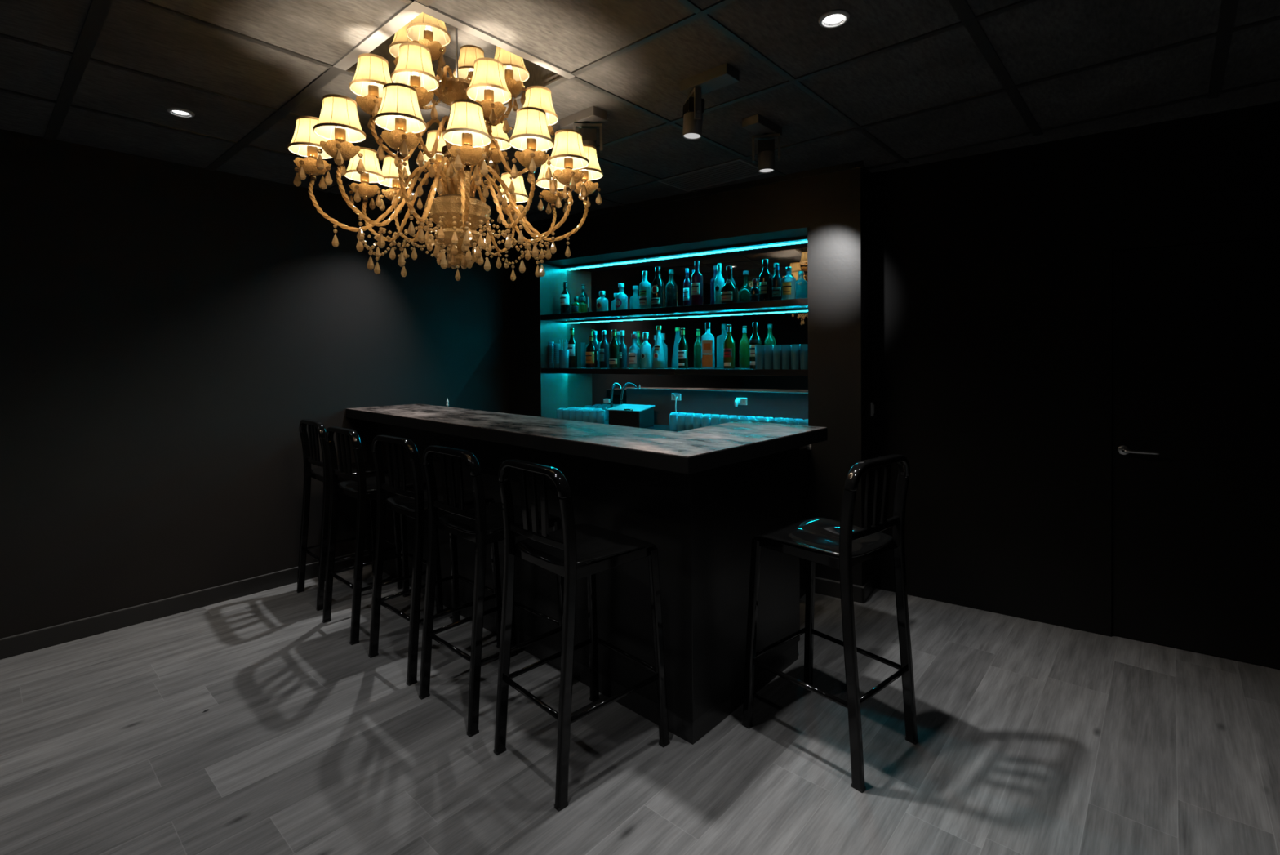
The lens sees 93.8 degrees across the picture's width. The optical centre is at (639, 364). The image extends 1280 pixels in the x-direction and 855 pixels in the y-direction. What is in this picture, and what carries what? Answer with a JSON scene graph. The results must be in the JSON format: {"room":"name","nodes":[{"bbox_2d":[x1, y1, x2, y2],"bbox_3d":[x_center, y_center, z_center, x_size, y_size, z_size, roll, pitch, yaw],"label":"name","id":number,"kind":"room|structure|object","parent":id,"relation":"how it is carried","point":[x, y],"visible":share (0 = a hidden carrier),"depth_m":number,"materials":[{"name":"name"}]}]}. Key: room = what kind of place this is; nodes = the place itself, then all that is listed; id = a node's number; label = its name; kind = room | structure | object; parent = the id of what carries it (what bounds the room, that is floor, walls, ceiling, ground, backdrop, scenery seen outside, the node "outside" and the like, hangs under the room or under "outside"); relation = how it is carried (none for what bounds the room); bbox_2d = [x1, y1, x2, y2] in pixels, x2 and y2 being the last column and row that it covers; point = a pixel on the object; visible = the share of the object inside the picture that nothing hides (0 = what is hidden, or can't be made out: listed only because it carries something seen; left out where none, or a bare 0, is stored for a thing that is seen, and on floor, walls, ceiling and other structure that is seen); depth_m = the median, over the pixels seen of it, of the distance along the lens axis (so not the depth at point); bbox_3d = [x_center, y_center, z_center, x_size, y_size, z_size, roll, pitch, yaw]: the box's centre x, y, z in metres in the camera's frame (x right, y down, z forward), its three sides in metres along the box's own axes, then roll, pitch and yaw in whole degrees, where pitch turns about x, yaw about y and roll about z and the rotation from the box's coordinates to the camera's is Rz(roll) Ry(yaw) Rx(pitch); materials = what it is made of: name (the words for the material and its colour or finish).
{"room":"bar","nodes":[
{"label":"bar","id":0,"kind":"room"},
{"bbox_2d":[0,128,510,638],"bbox_3d":[-2.921,-0.038,3.257,0.120,2.950,6.200,0,1,42],"label":"wall","id":1,"kind":"structure","parent":0,"point":[169,331],"depth_m":3.48,"materials":[{"name":"black paint"}]},
{"bbox_2d":[0,549,368,659],"bbox_3d":[-3.027,1.390,3.041,0.014,0.099,5.700,0,1,42],"label":"baseboard","id":2,"kind":"structure","parent":1,"relation":"attached to","point":[15,645],"depth_m":3.35,"materials":[{"name":"wood"}]},
{"bbox_2d":[0,564,1279,854],"bbox_3d":[0.142,1.484,1.436,7.087,0.100,7.700,0,1,42],"label":"floor","id":3,"kind":"structure","parent":0,"point":[1034,737],"depth_m":2.21,"materials":[{"name":"grey wood"}]},
{"bbox_2d":[296,418,402,610],"bbox_3d":[-1.835,0.880,3.782,0.504,1.089,0.438,-1,1,-45],"label":"bar stool","id":4,"kind":"object","parent":3,"relation":"on","point":[310,443],"visible":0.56,"depth_m":3.74,"materials":[{"name":"black metal"}]},
{"bbox_2d":[322,426,443,644],"bbox_3d":[-1.448,0.882,3.363,0.438,1.089,0.504,0,1,43],"label":"bar stool","id":5,"kind":"object","parent":3,"relation":"on","point":[357,486],"visible":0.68,"depth_m":3.27,"materials":[{"name":"black metal"}]},
{"bbox_2d":[368,434,502,685],"bbox_3d":[-1.015,0.883,2.980,0.438,1.089,0.504,0,1,42],"label":"bar stool","id":6,"kind":"object","parent":3,"relation":"on","point":[411,504],"visible":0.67,"depth_m":2.90,"materials":[{"name":"black metal"}]},
{"bbox_2d":[418,444,564,737],"bbox_3d":[-0.635,0.884,2.615,0.438,1.089,0.504,0,1,42],"label":"bar stool","id":7,"kind":"object","parent":3,"relation":"on","point":[473,524],"visible":0.76,"depth_m":2.50,"materials":[{"name":"black metal"}]},
{"bbox_2d":[493,458,670,811],"bbox_3d":[-0.223,0.885,2.232,0.504,1.089,0.438,-1,1,-44],"label":"bar stool","id":8,"kind":"object","parent":3,"relation":"on","point":[559,551],"visible":1,"depth_m":2.17,"materials":[{"name":"black metal"}]},
{"bbox_2d":[365,420,799,744],"bbox_3d":[-0.622,0.892,3.537,2.950,1.052,0.865,0,1,42],"label":"counter base","id":9,"kind":"object","parent":3,"relation":"on","point":[702,525],"visible":0.49,"depth_m":2.52,"materials":[{"name":"wood"}]},
{"bbox_2d":[346,403,827,474],"bbox_3d":[-0.617,0.334,3.456,3.064,0.062,1.095,0,1,42],"label":"countertop","id":10,"kind":"structure","parent":9,"relation":"on","point":[689,451],"depth_m":2.66,"materials":[{"name":"dark veined marble"},{"name":"black lacquer"}]},
{"bbox_2d":[604,420,808,598],"bbox_3d":[0.122,0.941,4.366,2.257,0.925,0.675,0,1,34],"label":"cabinet","id":11,"kind":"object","parent":3,"relation":"on","point":[803,451],"depth_m":3.64,"materials":[{"name":"black laminate"}]},
{"bbox_2d":[556,408,563,419],"bbox_3d":[-0.650,0.422,4.911,0.065,0.112,0.066,0,1,42],"label":"tumbler","id":12,"kind":"object","parent":11,"relation":"on","point":[559,411],"visible":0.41,"depth_m":4.88,"materials":[{"name":"clear glass"}]},
{"bbox_2d":[562,408,570,419],"bbox_3d":[-0.596,0.423,4.870,0.065,0.112,0.066,0,1,42],"label":"tumbler","id":13,"kind":"object","parent":11,"relation":"on","point":[565,411],"visible":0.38,"depth_m":4.85,"materials":[{"name":"clear glass"}]},
{"bbox_2d":[568,408,575,420],"bbox_3d":[-0.540,0.423,4.830,0.065,0.112,0.066,0,1,42],"label":"tumbler","id":14,"kind":"object","parent":11,"relation":"on","point":[571,412],"visible":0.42,"depth_m":4.80,"materials":[{"name":"clear glass"}]},
{"bbox_2d":[575,409,583,421],"bbox_3d":[-0.485,0.423,4.792,0.065,0.112,0.066,0,1,42],"label":"tumbler","id":15,"kind":"object","parent":11,"relation":"on","point":[578,412],"visible":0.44,"depth_m":4.77,"materials":[{"name":"clear glass"}]},
{"bbox_2d":[582,409,589,422],"bbox_3d":[-0.428,0.423,4.754,0.065,0.112,0.066,0,1,42],"label":"tumbler","id":16,"kind":"object","parent":11,"relation":"on","point":[585,412],"visible":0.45,"depth_m":4.73,"materials":[{"name":"clear glass"}]},
{"bbox_2d":[588,410,596,422],"bbox_3d":[-0.371,0.423,4.714,0.065,0.112,0.066,0,1,42],"label":"tumbler","id":17,"kind":"object","parent":11,"relation":"on","point":[592,414],"visible":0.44,"depth_m":4.69,"materials":[{"name":"clear glass"}]},
{"bbox_2d":[595,410,604,423],"bbox_3d":[-0.312,0.423,4.678,0.065,0.112,0.066,0,1,42],"label":"tumbler","id":18,"kind":"object","parent":11,"relation":"on","point":[599,414],"visible":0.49,"depth_m":4.65,"materials":[{"name":"clear glass"}]},
{"bbox_2d":[597,409,605,423],"bbox_3d":[-0.306,0.422,4.753,0.065,0.112,0.066,0,1,42],"label":"tumbler","id":19,"kind":"object","parent":11,"relation":"on","point":[597,410],"visible":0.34,"depth_m":4.76,"materials":[{"name":"clear glass"}]},
{"bbox_2d":[604,382,622,409],"bbox_3d":[-0.206,0.312,4.878,0.053,0.327,0.196,-1,1,-44],"label":"tap","id":20,"kind":"object","parent":11,"relation":"on","point":[615,384],"visible":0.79,"depth_m":4.89,"materials":[{"name":"silver metal"}]},
{"bbox_2d":[607,404,655,427],"bbox_3d":[-0.074,0.398,4.615,0.306,0.160,0.240,0,1,34],"label":"box","id":21,"kind":"object","parent":11,"relation":"on","point":[637,415],"visible":0.98,"depth_m":4.55,"materials":[{"name":"black plastic"}]},
{"bbox_2d":[669,413,678,430],"bbox_3d":[0.246,0.422,4.379,0.065,0.112,0.066,0,1,42],"label":"tumbler","id":22,"kind":"object","parent":11,"relation":"on","point":[673,418],"visible":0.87,"depth_m":4.35,"materials":[{"name":"clear glass"}]},
{"bbox_2d":[675,415,685,431],"bbox_3d":[0.292,0.423,4.266,0.065,0.112,0.066,0,1,42],"label":"tumbler","id":23,"kind":"object","parent":11,"relation":"on","point":[680,419],"visible":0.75,"depth_m":4.24,"materials":[{"name":"clear glass"}]},
{"bbox_2d":[684,415,693,430],"bbox_3d":[0.347,0.423,4.224,0.065,0.112,0.066,0,1,42],"label":"tumbler","id":24,"kind":"object","parent":11,"relation":"on","point":[688,419],"visible":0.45,"depth_m":4.20,"materials":[{"name":"clear glass"}]},
{"bbox_2d":[692,416,702,428],"bbox_3d":[0.400,0.423,4.188,0.065,0.112,0.066,0,1,42],"label":"tumbler","id":25,"kind":"object","parent":11,"relation":"on","point":[696,420],"visible":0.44,"depth_m":4.16,"materials":[{"name":"clear glass"}]},
{"bbox_2d":[701,417,710,427],"bbox_3d":[0.455,0.423,4.149,0.065,0.112,0.066,0,1,42],"label":"tumbler","id":26,"kind":"object","parent":11,"relation":"on","point":[705,421],"visible":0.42,"depth_m":4.12,"materials":[{"name":"clear glass"}]},
{"bbox_2d":[604,420,808,449],"bbox_3d":[0.119,0.494,4.362,2.257,0.030,0.675,0,1,34],"label":"countertop","id":27,"kind":"structure","parent":11,"relation":"on","point":[660,427],"depth_m":4.48,"materials":[{"name":"black laminate"}]},
{"bbox_2d":[710,417,719,426],"bbox_3d":[0.515,0.423,4.110,0.065,0.112,0.066,0,1,42],"label":"tumbler","id":28,"kind":"object","parent":11,"relation":"on","point":[713,420],"visible":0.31,"depth_m":4.09,"materials":[{"name":"clear glass"}]},
{"bbox_2d":[719,417,728,424],"bbox_3d":[0.573,0.423,4.075,0.065,0.112,0.066,0,1,42],"label":"tumbler","id":29,"kind":"object","parent":11,"relation":"on","point":[722,420],"visible":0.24,"depth_m":4.05,"materials":[{"name":"clear glass"}]},
{"bbox_2d":[728,417,737,422],"bbox_3d":[0.630,0.423,4.031,0.065,0.112,0.066,0,1,42],"label":"tumbler","id":30,"kind":"object","parent":11,"relation":"on","point":[731,420],"visible":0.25,"depth_m":4.01,"materials":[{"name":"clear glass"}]},
{"bbox_2d":[737,418,747,421],"bbox_3d":[0.687,0.423,3.996,0.065,0.112,0.066,0,1,42],"label":"tumbler","id":31,"kind":"object","parent":11,"relation":"on","point":[741,420],"visible":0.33,"depth_m":3.98,"materials":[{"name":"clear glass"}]},
{"bbox_2d":[757,419,767,422],"bbox_3d":[0.800,0.423,3.915,0.065,0.112,0.066,0,1,42],"label":"tumbler","id":32,"kind":"object","parent":11,"relation":"on","point":[758,420],"visible":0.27,"depth_m":3.90,"materials":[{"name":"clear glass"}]},
{"bbox_2d":[767,420,777,423],"bbox_3d":[0.857,0.423,3.877,0.065,0.112,0.066,0,1,42],"label":"tumbler","id":33,"kind":"object","parent":11,"relation":"on","point":[768,421],"visible":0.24,"depth_m":3.86,"materials":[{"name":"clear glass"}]},
{"bbox_2d":[777,421,787,424],"bbox_3d":[0.911,0.423,3.839,0.065,0.112,0.066,0,1,42],"label":"tumbler","id":34,"kind":"object","parent":11,"relation":"on","point":[778,422],"visible":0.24,"depth_m":3.82,"materials":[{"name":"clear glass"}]},
{"bbox_2d":[786,421,797,425],"bbox_3d":[0.966,0.423,3.800,0.065,0.112,0.066,0,1,42],"label":"tumbler","id":35,"kind":"object","parent":11,"relation":"on","point":[788,422],"visible":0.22,"depth_m":3.79,"materials":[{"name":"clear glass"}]},
{"bbox_2d":[797,422,808,426],"bbox_3d":[1.024,0.423,3.760,0.065,0.112,0.066,0,1,42],"label":"tumbler","id":36,"kind":"object","parent":11,"relation":"on","point":[798,423],"visible":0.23,"depth_m":3.74,"materials":[{"name":"clear glass"}]},
{"bbox_2d":[742,453,918,792],"bbox_3d":[0.727,0.878,2.308,0.438,1.089,0.504,-1,1,-40],"label":"bar stool","id":37,"kind":"object","parent":3,"relation":"on","point":[854,544],"visible":1,"depth_m":2.25,"materials":[{"name":"black metal"}]},
{"bbox_2d":[0,0,1279,226],"bbox_3d":[0.156,-1.287,1.444,6.887,0.273,7.600,0,1,42],"label":"ceiling","id":38,"kind":"structure","parent":0,"point":[900,83],"depth_m":2.38,"materials":[{"name":"black tile"}]},
{"bbox_2d":[166,106,195,117],"bbox_3d":[-2.102,-1.151,2.744,0.102,0.010,0.102,0,1,42],"label":"recessed light","id":39,"kind":"object","parent":38,"relation":"in","point":[180,112],"visible":1,"depth_m":2.74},
{"bbox_2d":[287,12,603,280],"bbox_3d":[-0.744,-0.865,2.370,1.102,1.063,1.018,-1,1,-38],"label":"chandelier","id":40,"kind":"object","parent":38,"relation":"hanging from","point":[479,86],"visible":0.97,"depth_m":2.20,"materials":[{"name":"gold fabric"}]},
{"bbox_2d":[560,106,607,152],"bbox_3d":[-0.266,-1.058,2.818,0.230,0.225,0.116,0,1,42],"label":"spotlight","id":41,"kind":"object","parent":38,"relation":"hanging from","point":[587,121],"visible":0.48,"depth_m":2.77,"materials":[{"name":"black metal"}]},
{"bbox_2d":[578,128,596,142],"bbox_3d":[-0.244,-1.061,2.798,0.080,0.058,0.068,0,1,-4],"label":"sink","id":42,"kind":"object","parent":41,"relation":"in","point":[588,135],"depth_m":2.77,"materials":[{"name":"metal"}]},
{"bbox_2d":[680,62,739,140],"bbox_3d":[0.271,-1.056,2.444,0.260,0.227,0.105,0,1,42],"label":"spotlight","id":43,"kind":"object","parent":38,"relation":"hanging from","point":[723,75],"visible":1,"depth_m":2.43,"materials":[{"name":"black metal"}]},
{"bbox_2d":[742,113,782,173],"bbox_3d":[0.599,-1.065,2.926,0.131,0.225,0.230,0,1,42],"label":"spotlight","id":44,"kind":"object","parent":38,"relation":"hanging from","point":[758,125],"visible":1,"depth_m":2.92,"materials":[{"name":"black metal"}]},
{"bbox_2d":[757,138,774,154],"bbox_3d":[0.622,-1.069,2.953,0.080,0.058,0.068,0,1,12],"label":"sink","id":45,"kind":"object","parent":44,"relation":"in","point":[764,146],"depth_m":2.92,"materials":[{"name":"metal"}]},
{"bbox_2d":[817,8,849,27],"bbox_3d":[0.654,-1.163,2.021,0.102,0.010,0.102,0,1,42],"label":"recessed light","id":46,"kind":"object","parent":38,"relation":"in","point":[837,17],"visible":1,"depth_m":2.02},
{"bbox_2d":[508,165,872,586],"bbox_3d":[0.234,-0.074,4.587,2.960,2.950,0.550,0,1,34],"label":"wall","id":47,"kind":"structure","parent":0,"point":[833,210],"depth_m":3.69,"materials":[{"name":"paint"}]},
{"bbox_2d":[539,262,568,418],"bbox_3d":[-0.734,-0.185,5.122,0.006,1.323,0.336,0,1,34],"label":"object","id":48,"kind":"structure","parent":47,"relation":"attached to","point":[553,386],"depth_m":5.09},
{"bbox_2d":[540,297,808,323],"bbox_3d":[0.201,-0.385,4.480,2.258,0.056,0.334,0,1,34],"label":"shelf","id":49,"kind":"object","parent":47,"relation":"attached to","point":[802,303],"depth_m":4.29,"materials":[{"name":"black laminate"}]},
{"bbox_2d":[560,281,570,313],"bbox_3d":[-0.636,-0.560,5.106,0.091,0.291,0.091,0,1,34],"label":"bottle","id":50,"kind":"object","parent":49,"relation":"on","point":[565,296],"visible":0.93,"depth_m":5.07,"materials":[{"name":"black glass"}]},
{"bbox_2d":[571,296,581,312],"bbox_3d":[-0.548,-0.498,5.138,0.080,0.166,0.082,0,1,34],"label":"bottle","id":51,"kind":"object","parent":49,"relation":"on","point":[575,306],"visible":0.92,"depth_m":5.11,"materials":[{"name":"green glass"}]},
{"bbox_2d":[596,290,608,311],"bbox_3d":[-0.309,-0.507,4.908,0.098,0.186,0.100,0,1,34],"label":"bottle","id":52,"kind":"object","parent":49,"relation":"on","point":[602,302],"visible":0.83,"depth_m":4.87,"materials":[{"name":"clear glass"}]},
{"bbox_2d":[615,283,627,310],"bbox_3d":[-0.150,-0.531,4.799,0.100,0.234,0.103,0,1,34],"label":"bottle","id":53,"kind":"object","parent":49,"relation":"on","point":[621,299],"visible":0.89,"depth_m":4.76,"materials":[{"name":"clear glass"}]},
{"bbox_2d":[639,271,650,308],"bbox_3d":[0.039,-0.571,4.669,0.089,0.313,0.092,0,1,34],"label":"bottle","id":54,"kind":"object","parent":49,"relation":"on","point":[644,286],"visible":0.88,"depth_m":4.63,"materials":[{"name":"clear glass"}]},
{"bbox_2d":[651,266,664,307],"bbox_3d":[0.137,-0.582,4.602,0.096,0.336,0.098,0,1,34],"label":"bottle","id":55,"kind":"object","parent":49,"relation":"on","point":[657,285],"visible":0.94,"depth_m":4.57,"materials":[{"name":"black glass"}]},
{"bbox_2d":[683,268,691,306],"bbox_3d":[0.356,-0.568,4.513,0.058,0.306,0.060,0,1,34],"label":"bottle","id":56,"kind":"object","parent":49,"relation":"on","point":[686,283],"visible":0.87,"depth_m":4.49,"materials":[{"name":"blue glass"}]},
{"bbox_2d":[690,260,702,305],"bbox_3d":[0.414,-0.583,4.351,0.087,0.339,0.090,0,1,34],"label":"bottle","id":57,"kind":"object","parent":49,"relation":"on","point":[696,285],"visible":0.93,"depth_m":4.32,"materials":[{"name":"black glass"}]},
{"bbox_2d":[714,263,724,303],"bbox_3d":[0.572,-0.570,4.316,0.075,0.311,0.077,0,1,34],"label":"bottle","id":58,"kind":"object","parent":49,"relation":"on","point":[719,282],"visible":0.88,"depth_m":4.29,"materials":[{"name":"clear glass"}]},
{"bbox_2d":[720,266,737,303],"bbox_3d":[0.628,-0.552,4.217,0.123,0.277,0.125,0,1,34],"label":"bottle","id":59,"kind":"object","parent":49,"relation":"on","point":[729,291],"visible":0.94,"depth_m":4.18,"materials":[{"name":"brown glass"}]},
{"bbox_2d":[750,278,759,301],"bbox_3d":[0.772,-0.493,4.023,0.062,0.160,0.065,0,1,34],"label":"bottle","id":60,"kind":"object","parent":49,"relation":"on","point":[754,291],"visible":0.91,"depth_m":4.00,"materials":[{"name":"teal glass"}]},
{"bbox_2d":[758,258,773,301],"bbox_3d":[0.860,-0.567,4.107,0.097,0.305,0.099,0,1,34],"label":"bottle","id":61,"kind":"object","parent":49,"relation":"on","point":[765,277],"visible":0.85,"depth_m":4.07,"materials":[{"name":"black glass"}]},
{"bbox_2d":[772,263,782,300],"bbox_3d":[0.930,-0.548,4.059,0.063,0.267,0.065,0,1,34],"label":"bottle","id":62,"kind":"object","parent":49,"relation":"on","point":[777,280],"visible":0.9,"depth_m":4.04,"materials":[{"name":"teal glass"}]},
{"bbox_2d":[782,266,795,299],"bbox_3d":[0.991,-0.531,3.994,0.091,0.233,0.093,0,1,34],"label":"bottle","id":63,"kind":"object","parent":49,"relation":"on","point":[788,282],"visible":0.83,"depth_m":3.96,"materials":[{"name":"clear glass"}]},
{"bbox_2d":[541,367,808,376],"bbox_3d":[0.203,0.051,4.484,2.258,0.042,0.333,0,1,34],"label":"shelf","id":64,"kind":"object","parent":47,"relation":"attached to","point":[713,371],"visible":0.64,"depth_m":4.22,"materials":[{"name":"black laminate"}]},
{"bbox_2d":[548,361,553,367],"bbox_3d":[-0.760,0.005,5.092,0.064,0.050,0.065,0,1,42],"label":"cup","id":65,"kind":"object","parent":64,"relation":"on","point":[551,363],"visible":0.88,"depth_m":5.07,"materials":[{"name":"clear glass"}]},
{"bbox_2d":[553,361,559,368],"bbox_3d":[-0.699,0.005,5.050,0.064,0.050,0.065,0,1,42],"label":"cup","id":66,"kind":"object","parent":64,"relation":"on","point":[556,364],"visible":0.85,"depth_m":5.03,"materials":[{"name":"clear glass"}]},
{"bbox_2d":[559,339,568,368],"bbox_3d":[-0.625,-0.087,4.938,0.085,0.236,0.086,0,1,42],"label":"glass","id":67,"kind":"object","parent":64,"relation":"on","point":[563,353],"visible":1,"depth_m":4.91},
{"bbox_2d":[567,328,577,368],"bbox_3d":[-0.571,-0.138,5.044,0.083,0.333,0.085,0,1,34],"label":"bottle","id":68,"kind":"object","parent":64,"relation":"on","point":[572,344],"visible":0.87,"depth_m":5.01,"materials":[{"name":"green glass"}]},
{"bbox_2d":[585,335,596,368],"bbox_3d":[-0.398,-0.103,4.890,0.089,0.265,0.091,0,1,34],"label":"bottle","id":69,"kind":"object","parent":64,"relation":"on","point":[591,349],"visible":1,"depth_m":4.86,"materials":[{"name":"brown glass"}]},
{"bbox_2d":[592,330,599,367],"bbox_3d":[-0.376,-0.126,5.008,0.082,0.308,0.084,0,1,34],"label":"bottle","id":70,"kind":"object","parent":64,"relation":"on","point":[596,342],"visible":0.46,"depth_m":4.98,"materials":[{"name":"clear glass"}]},
{"bbox_2d":[599,330,608,368],"bbox_3d":[-0.292,-0.124,4.902,0.080,0.306,0.082,0,1,34],"label":"bottle","id":71,"kind":"object","parent":64,"relation":"on","point":[604,344],"visible":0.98,"depth_m":4.87,"materials":[{"name":"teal glass"}]},
{"bbox_2d":[608,329,619,368],"bbox_3d":[-0.205,-0.123,4.758,0.082,0.306,0.085,0,1,34],"label":"bottle","id":72,"kind":"object","parent":64,"relation":"on","point":[614,347],"visible":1,"depth_m":4.73,"materials":[{"name":"green glass"}]},
{"bbox_2d":[618,330,626,368],"bbox_3d":[-0.142,-0.122,4.811,0.074,0.300,0.077,0,1,34],"label":"bottle","id":73,"kind":"object","parent":64,"relation":"on","point":[623,347],"visible":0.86,"depth_m":4.78,"materials":[{"name":"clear glass"}]},
{"bbox_2d":[628,333,639,368],"bbox_3d":[-0.044,-0.103,4.660,0.089,0.266,0.092,0,1,34],"label":"bottle","id":74,"kind":"object","parent":64,"relation":"on","point":[634,350],"visible":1,"depth_m":4.63,"materials":[{"name":"clear glass"}]},
{"bbox_2d":[640,332,651,368],"bbox_3d":[0.045,-0.110,4.647,0.085,0.278,0.087,0,1,34],"label":"bottle","id":75,"kind":"object","parent":64,"relation":"on","point":[646,348],"visible":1,"depth_m":4.62,"materials":[{"name":"clear glass"}]},
{"bbox_2d":[652,325,666,368],"bbox_3d":[0.144,-0.132,4.556,0.104,0.322,0.104,0,1,34],"label":"bottle","id":76,"kind":"object","parent":64,"relation":"on","point":[659,357],"visible":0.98,"depth_m":4.53,"materials":[{"name":"clear glass"}]},
{"bbox_2d":[677,328,688,368],"bbox_3d":[0.319,-0.121,4.460,0.073,0.299,0.076,0,1,34],"label":"bottle","id":77,"kind":"object","parent":64,"relation":"on","point":[682,352],"visible":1,"depth_m":4.43,"materials":[{"name":"green glass"}]},
{"bbox_2d":[701,321,715,368],"bbox_3d":[0.491,-0.138,4.330,0.087,0.334,0.089,0,1,14],"label":"bottle","id":78,"kind":"object","parent":64,"relation":"on","point":[707,339],"visible":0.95,"depth_m":4.29,"materials":[{"name":"clear glass"}]},
{"bbox_2d":[703,342,711,349],"bbox_3d":[0.480,-0.129,4.287,0.052,0.045,0.001,0,1,14],"label":"print","id":79,"kind":"object","parent":78,"relation":"attached to","point":[706,345],"depth_m":4.29},
{"bbox_2d":[723,324,735,368],"bbox_3d":[0.630,-0.126,4.234,0.081,0.311,0.083,0,1,34],"label":"bottle","id":80,"kind":"object","parent":64,"relation":"on","point":[729,357],"visible":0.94,"depth_m":4.20,"materials":[{"name":"green glass"}]},
{"bbox_2d":[749,322,761,368],"bbox_3d":[0.794,-0.130,4.123,0.083,0.318,0.085,0,1,34],"label":"bottle","id":81,"kind":"object","parent":64,"relation":"on","point":[755,340],"visible":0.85,"depth_m":4.10,"materials":[{"name":"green glass"}]},
{"bbox_2d":[755,344,764,368],"bbox_3d":[0.786,-0.047,3.925,0.057,0.158,0.058,0,1,42],"label":"glass","id":82,"kind":"object","parent":64,"relation":"on","point":[759,349],"visible":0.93,"depth_m":3.90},
{"bbox_2d":[764,344,773,368],"bbox_3d":[0.835,-0.047,3.891,0.057,0.158,0.058,0,1,42],"label":"glass","id":83,"kind":"object","parent":64,"relation":"on","point":[768,348],"visible":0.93,"depth_m":3.87,"materials":[{"name":"glass"}]},
{"bbox_2d":[772,344,782,368],"bbox_3d":[0.884,-0.047,3.857,0.057,0.158,0.058,0,1,42],"label":"glass","id":84,"kind":"object","parent":64,"relation":"on","point":[777,354],"visible":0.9,"depth_m":3.84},
{"bbox_2d":[781,344,791,368],"bbox_3d":[0.933,-0.047,3.824,0.057,0.158,0.058,0,1,42],"label":"glass","id":85,"kind":"object","parent":64,"relation":"on","point":[785,348],"visible":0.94,"depth_m":3.80,"materials":[{"name":"glass"}]},
{"bbox_2d":[790,344,799,368],"bbox_3d":[0.982,-0.047,3.790,0.057,0.158,0.058,0,1,42],"label":"glass","id":86,"kind":"object","parent":64,"relation":"on","point":[794,348],"visible":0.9,"depth_m":3.77,"materials":[{"name":"glass"}]},
{"bbox_2d":[800,343,808,369],"bbox_3d":[1.031,-0.047,3.757,0.057,0.158,0.058,0,1,42],"label":"glass","id":87,"kind":"object","parent":64,"relation":"on","point":[803,347],"visible":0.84,"depth_m":3.73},
{"bbox_2d":[560,235,807,269],"bbox_3d":[0.269,-0.838,4.578,2.251,0.023,0.084,0,1,34],"label":"led strip","id":88,"kind":"object","parent":47,"relation":"attached to","point":[804,238],"visible":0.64,"depth_m":4.46,"materials":[{"name":"plastic"}]},
{"bbox_2d":[506,160,863,231],"bbox_3d":[0.074,-1.170,4.335,2.980,0.036,0.018,0,1,34],"label":"trim","id":89,"kind":"structure","parent":47,"relation":"attached to","point":[858,164],"depth_m":4.03,"materials":[{"name":"wood"}]},
{"bbox_2d":[567,311,808,368],"bbox_3d":[0.252,-0.166,4.655,2.142,0.388,0.006,0,1,34],"label":"mirror","id":90,"kind":"object","parent":47,"relation":"attached to","point":[784,327],"depth_m":4.52,"materials":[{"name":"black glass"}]},
{"bbox_2d":[567,241,808,312],"bbox_3d":[0.251,-0.639,4.649,2.138,0.382,0.006,0,1,34],"label":"mirror","id":91,"kind":"object","parent":47,"relation":"attached to","point":[585,285],"depth_m":4.59,"materials":[{"name":"clear glass"}]},
{"bbox_2d":[568,373,808,421],"bbox_3d":[0.256,0.278,4.660,2.137,0.394,0.006,0,1,34],"label":"mirror","id":92,"kind":"object","parent":47,"relation":"attached to","point":[584,390],"depth_m":4.72,"materials":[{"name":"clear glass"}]},
{"bbox_2d":[603,398,609,402],"bbox_3d":[-0.277,0.304,5.008,0.056,0.032,0.020,0,1,34],"label":"wall plate","id":93,"kind":"object","parent":92,"relation":"attached to","point":[605,400],"visible":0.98,"depth_m":5.00,"materials":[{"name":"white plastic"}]},
{"bbox_2d":[626,387,808,425],"bbox_3d":[0.560,0.335,4.434,1.611,0.280,0.021,0,1,34],"label":"backsplash","id":94,"kind":"structure","parent":47,"relation":"attached to","point":[766,404],"depth_m":4.40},
{"bbox_2d":[671,393,680,412],"bbox_3d":[0.270,0.347,4.595,0.084,0.245,0.043,0,1,34],"label":"power socket","id":95,"kind":"object","parent":94,"relation":"attached to","point":[675,397],"visible":0.95,"depth_m":4.59,"materials":[{"name":"white plastic"}]},
{"bbox_2d":[734,397,746,406],"bbox_3d":[0.715,0.271,4.278,0.084,0.063,0.060,0,1,34],"label":"power socket","id":96,"kind":"object","parent":94,"relation":"attached to","point":[739,401],"visible":1,"depth_m":4.28,"materials":[{"name":"white plastic"}]},
{"bbox_2d":[807,444,812,449],"bbox_3d":[1.040,0.509,3.705,0.044,0.034,0.009,0,1,34],"label":"air vent","id":97,"kind":"object","parent":47,"relation":"in","point":[809,446],"visible":0.56,"depth_m":3.69,"materials":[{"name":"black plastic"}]},
{"bbox_2d":[814,573,875,603],"bbox_3d":[0.996,1.354,3.905,0.968,0.096,0.290,0,1,34],"label":"baseboard","id":98,"kind":"structure","parent":47,"relation":"attached to","point":[828,587],"depth_m":3.62,"materials":[{"name":"wood"}]},
{"bbox_2d":[871,401,874,416],"bbox_3d":[1.458,0.279,3.743,0.013,0.086,0.080,0,1,34],"label":"light switch","id":99,"kind":"object","parent":47,"relation":"attached to","point":[872,403],"visible":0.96,"depth_m":3.71,"materials":[{"name":"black plastic"}]},
{"bbox_2d":[871,101,1279,636],"bbox_3d":[3.017,-0.074,2.716,4.400,2.950,0.120,0,1,35],"label":"wall","id":100,"kind":"structure","parent":0,"point":[992,271],"depth_m":3.29,"materials":[{"name":"black paint"}]},
{"bbox_2d":[1111,237,1279,668],"bbox_3d":[2.772,0.409,2.828,0.848,1.973,0.101,0,1,35],"label":"door","id":101,"kind":"structure","parent":100,"relation":"in","point":[1196,411],"depth_m":2.89,"materials":[{"name":"black paint"}]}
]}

